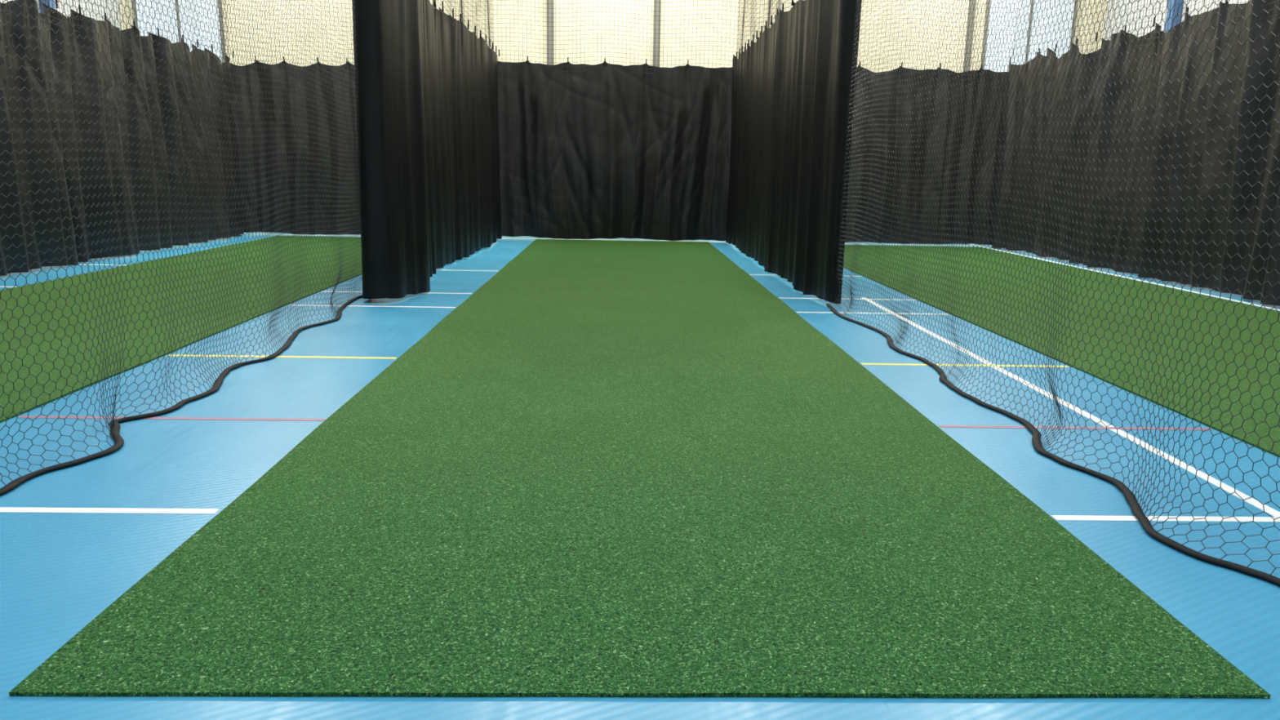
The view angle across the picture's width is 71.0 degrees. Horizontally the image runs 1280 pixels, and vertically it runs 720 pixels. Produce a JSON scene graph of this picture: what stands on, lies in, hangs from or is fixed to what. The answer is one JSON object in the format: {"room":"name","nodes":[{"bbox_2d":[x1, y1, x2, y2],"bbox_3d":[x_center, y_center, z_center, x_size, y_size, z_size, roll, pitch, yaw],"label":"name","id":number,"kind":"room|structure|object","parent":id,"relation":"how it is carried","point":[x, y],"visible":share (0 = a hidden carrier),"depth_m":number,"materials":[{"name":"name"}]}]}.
{"room":"sports facility","nodes":[
{"label":"sports facility","id":0,"kind":"room"},
{"bbox_2d":[0,0,121,30],"bbox_3d":[-8.787,-3.520,5.473,0.150,6.600,20.600,1,12,-2],"label":"wall","id":1,"kind":"structure","parent":0,"point":[90,6],"depth_m":14.71,"materials":[{"name":"grey paint"}]},
{"bbox_2d":[39,0,55,13],"bbox_3d":[-8.832,-5.197,13.399,0.140,6.590,0.160,1,12,-2],"label":"wall post","id":2,"kind":"object","parent":1,"relation":"attached to","point":[51,2],"visible":0.03,"depth_m":13.32,"materials":[{"name":"blue metal"}]},
{"bbox_2d":[119,0,1107,72],"bbox_3d":[-0.372,-5.569,15.860,17.200,6.600,0.150,1,12,-2],"label":"wall","id":3,"kind":"structure","parent":0,"point":[560,23],"depth_m":15.74,"materials":[{"name":"beige paint"}]},
{"bbox_2d":[132,0,225,62],"bbox_3d":[-7.958,-6.034,15.465,1.500,2.300,0.045,1,12,-2],"label":"frame","id":4,"kind":"object","parent":3,"relation":"attached to","point":[220,1],"visible":0.2,"depth_m":15.49,"materials":[{"name":"grey metal"}]},
{"bbox_2d":[135,0,222,61],"bbox_3d":[-7.959,-6.035,15.473,1.400,2.200,0.020,1,12,-2],"label":"glazing","id":5,"kind":"object","parent":3,"relation":"attached to","point":[148,3],"visible":0.33,"depth_m":15.50,"materials":[{"name":"white glass"}]},
{"bbox_2d":[546,0,554,65],"bbox_3d":[-1.568,-5.555,15.714,0.120,6.590,0.079,1,12,-2],"label":"wall post","id":6,"kind":"object","parent":3,"relation":"attached to","point":[550,22],"visible":0.2,"depth_m":15.68,"materials":[{"name":"grey metal"}]},
{"bbox_2d":[653,0,661,66],"bbox_3d":[0.291,-5.532,15.766,0.120,6.590,0.079,1,12,-2],"label":"wall post","id":7,"kind":"object","parent":3,"relation":"attached to","point":[656,28],"visible":0.16,"depth_m":15.71,"materials":[{"name":"grey metal"}]},
{"bbox_2d":[963,0,976,71],"bbox_3d":[5.828,-5.464,15.920,0.120,6.590,0.079,1,12,-2],"label":"wall post","id":8,"kind":"object","parent":3,"relation":"attached to","point":[971,34],"visible":0.08,"depth_m":15.85,"materials":[{"name":"grey metal"}]},
{"bbox_2d":[980,0,1077,69],"bbox_3d":[6.885,-5.849,15.878,1.600,2.300,0.045,1,12,-2],"label":"frame","id":9,"kind":"object","parent":3,"relation":"attached to","point":[988,1],"visible":0.2,"depth_m":15.86,"materials":[{"name":"grey metal"}]},
{"bbox_2d":[984,0,1074,71],"bbox_3d":[6.885,-5.851,15.885,1.500,2.200,0.020,1,12,-2],"label":"glazing","id":10,"kind":"object","parent":3,"relation":"attached to","point":[1046,30],"visible":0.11,"depth_m":15.88,"materials":[{"name":"white glass"}]},
{"bbox_2d":[0,231,1279,719],"bbox_3d":[-0.176,-0.136,6.409,17.200,0.100,20.600,1,12,-2],"label":"floor","id":11,"kind":"structure","parent":0,"point":[59,571],"depth_m":3.46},
{"bbox_2d":[0,0,244,275],"bbox_3d":[-6.267,-2.394,9.447,0.324,2.831,9.752,1,12,-1],"label":"curtain","id":12,"kind":"object","parent":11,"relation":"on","point":[23,251],"visible":0.84,"depth_m":10.48,"materials":[{"name":"fabric"}]},
{"bbox_2d":[0,235,361,422],"bbox_3d":[-4.281,-0.553,7.751,2.712,0.011,13.603,1,12,-2],"label":"mat","id":13,"kind":"object","parent":11,"relation":"on","point":[42,378],"visible":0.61,"depth_m":7.08,"materials":[{"name":"green carpet"}]},
{"bbox_2d":[0,0,493,495],"bbox_3d":[-2.268,-2.629,7.050,0.370,4.434,14.615,1,12,-1],"label":"net","id":14,"kind":"object","parent":11,"relation":"on","point":[114,426],"visible":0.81,"depth_m":4.37,"materials":[{"name":"black fabric"}]},
{"bbox_2d":[351,0,502,298],"bbox_3d":[-2.227,-2.656,10.776,0.482,2.924,7.120,1,12,-2],"label":"curtain","id":15,"kind":"object","parent":14,"relation":"hanging from","point":[428,126],"visible":0.99,"depth_m":8.01,"materials":[{"name":"fabric"}]},
{"bbox_2d":[17,415,1212,430],"bbox_3d":[-0.119,0.291,4.155,12.000,0.001,0.036,1,12,-2],"label":"court line","id":16,"kind":"object","parent":11,"relation":"on","point":[21,416],"visible":0.96,"depth_m":4.12,"materials":[{"name":"paint"}]},
{"bbox_2d":[168,354,1068,367],"bbox_3d":[-0.153,0.005,5.499,12.000,0.001,0.048,1,12,-2],"label":"court line","id":17,"kind":"object","parent":11,"relation":"on","point":[174,355],"visible":0.89,"depth_m":5.47,"materials":[{"name":"paint"}]},
{"bbox_2d":[8,239,1270,697],"bbox_3d":[-0.129,-0.606,8.356,2.819,0.011,13.003,1,12,-2],"label":"mat","id":18,"kind":"object","parent":11,"relation":"on","point":[614,468],"visible":1,"depth_m":2.79,"materials":[{"name":"green carpet"}]},
{"bbox_2d":[0,234,1279,521],"bbox_3d":[-0.170,-0.476,7.769,12.080,0.001,15.400,1,12,-2],"label":"court line","id":19,"kind":"object","parent":11,"relation":"on","point":[1275,513],"visible":0.75,"depth_m":3.34,"materials":[{"name":"paint"}]},
{"bbox_2d":[736,0,1279,586],"bbox_3d":[1.714,-2.579,7.159,0.264,4.434,14.615,1,12,-2],"label":"net","id":20,"kind":"object","parent":11,"relation":"on","point":[1131,498],"visible":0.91,"depth_m":3.93,"materials":[{"name":"black fabric"}]},
{"bbox_2d":[216,0,1017,79],"bbox_3d":[-0.273,-5.416,14.038,12.504,1.784,0.095,1,12,-2],"label":"net","id":21,"kind":"object","parent":20,"relation":"attached to","point":[689,1],"visible":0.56,"depth_m":14.10,"materials":[{"name":"black fabric"}]},
{"bbox_2d":[0,0,229,62],"bbox_3d":[-6.237,-4.308,8.540,0.095,1.884,10.804,1,12,-2],"label":"net","id":22,"kind":"object","parent":21,"relation":"attached to","point":[153,28],"visible":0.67,"depth_m":11.79,"materials":[{"name":"black fabric"}]},
{"bbox_2d":[230,56,360,235],"bbox_3d":[-4.458,-3.372,14.338,4.069,2.761,0.172,1,12,-2],"label":"curtain","id":23,"kind":"object","parent":21,"relation":"hanging from","point":[262,202],"visible":0.29,"depth_m":14.31,"materials":[{"name":"fabric"}]},
{"bbox_2d":[497,56,732,240],"bbox_3d":[-0.395,-3.359,14.441,3.839,2.843,0.174,1,12,-2],"label":"curtain","id":24,"kind":"object","parent":21,"relation":"hanging from","point":[603,150],"visible":0.97,"depth_m":14.44,"materials":[{"name":"fabric"}]},
{"bbox_2d":[844,61,1019,244],"bbox_3d":[3.838,-3.337,14.587,4.369,2.875,0.182,1,12,-2],"label":"curtain","id":25,"kind":"object","parent":21,"relation":"hanging from","point":[991,193],"visible":0.56,"depth_m":14.61,"materials":[{"name":"fabric"}]},
{"bbox_2d":[725,0,862,303],"bbox_3d":[1.520,-2.626,10.946,0.231,2.919,6.982,0,12,-3],"label":"curtain","id":26,"kind":"object","parent":20,"relation":"hanging from","point":[791,89],"visible":1,"depth_m":9.07,"materials":[{"name":"fabric"}]},
{"bbox_2d":[843,244,1279,456],"bbox_3d":[4.175,-0.448,7.986,3.129,0.011,13.603,1,12,-2],"label":"mat","id":27,"kind":"object","parent":11,"relation":"on","point":[1262,429],"visible":0.7,"depth_m":7.10,"materials":[{"name":"green carpet"}]},
{"bbox_2d":[991,0,1279,306],"bbox_3d":[5.992,-2.321,9.771,0.369,2.991,9.752,1,12,-2],"label":"curtain","id":28,"kind":"object","parent":11,"relation":"on","point":[1273,240],"visible":0.85,"depth_m":10.24,"materials":[{"name":"fabric"}]},
{"bbox_2d":[1010,0,1279,72],"bbox_3d":[6.049,-4.224,8.867,0.095,1.744,10.804,1,12,-2],"label":"net","id":29,"kind":"object","parent":28,"relation":"attached to","point":[1245,2],"visible":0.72,"depth_m":11.87,"materials":[{"name":"black fabric"}]},
{"bbox_2d":[1102,0,1249,39],"bbox_3d":[8.555,-3.305,5.955,0.150,6.600,20.600,1,12,-2],"label":"wall","id":30,"kind":"structure","parent":0,"point":[1159,15],"depth_m":14.75,"materials":[{"name":"grey paint"}]},
{"bbox_2d":[1164,0,1182,32],"bbox_3d":[8.200,-4.986,13.873,0.140,6.590,0.160,1,12,-2],"label":"wall post","id":31,"kind":"object","parent":30,"relation":"attached to","point":[1170,20],"depth_m":13.74,"materials":[{"name":"blue metal"}]}
]}

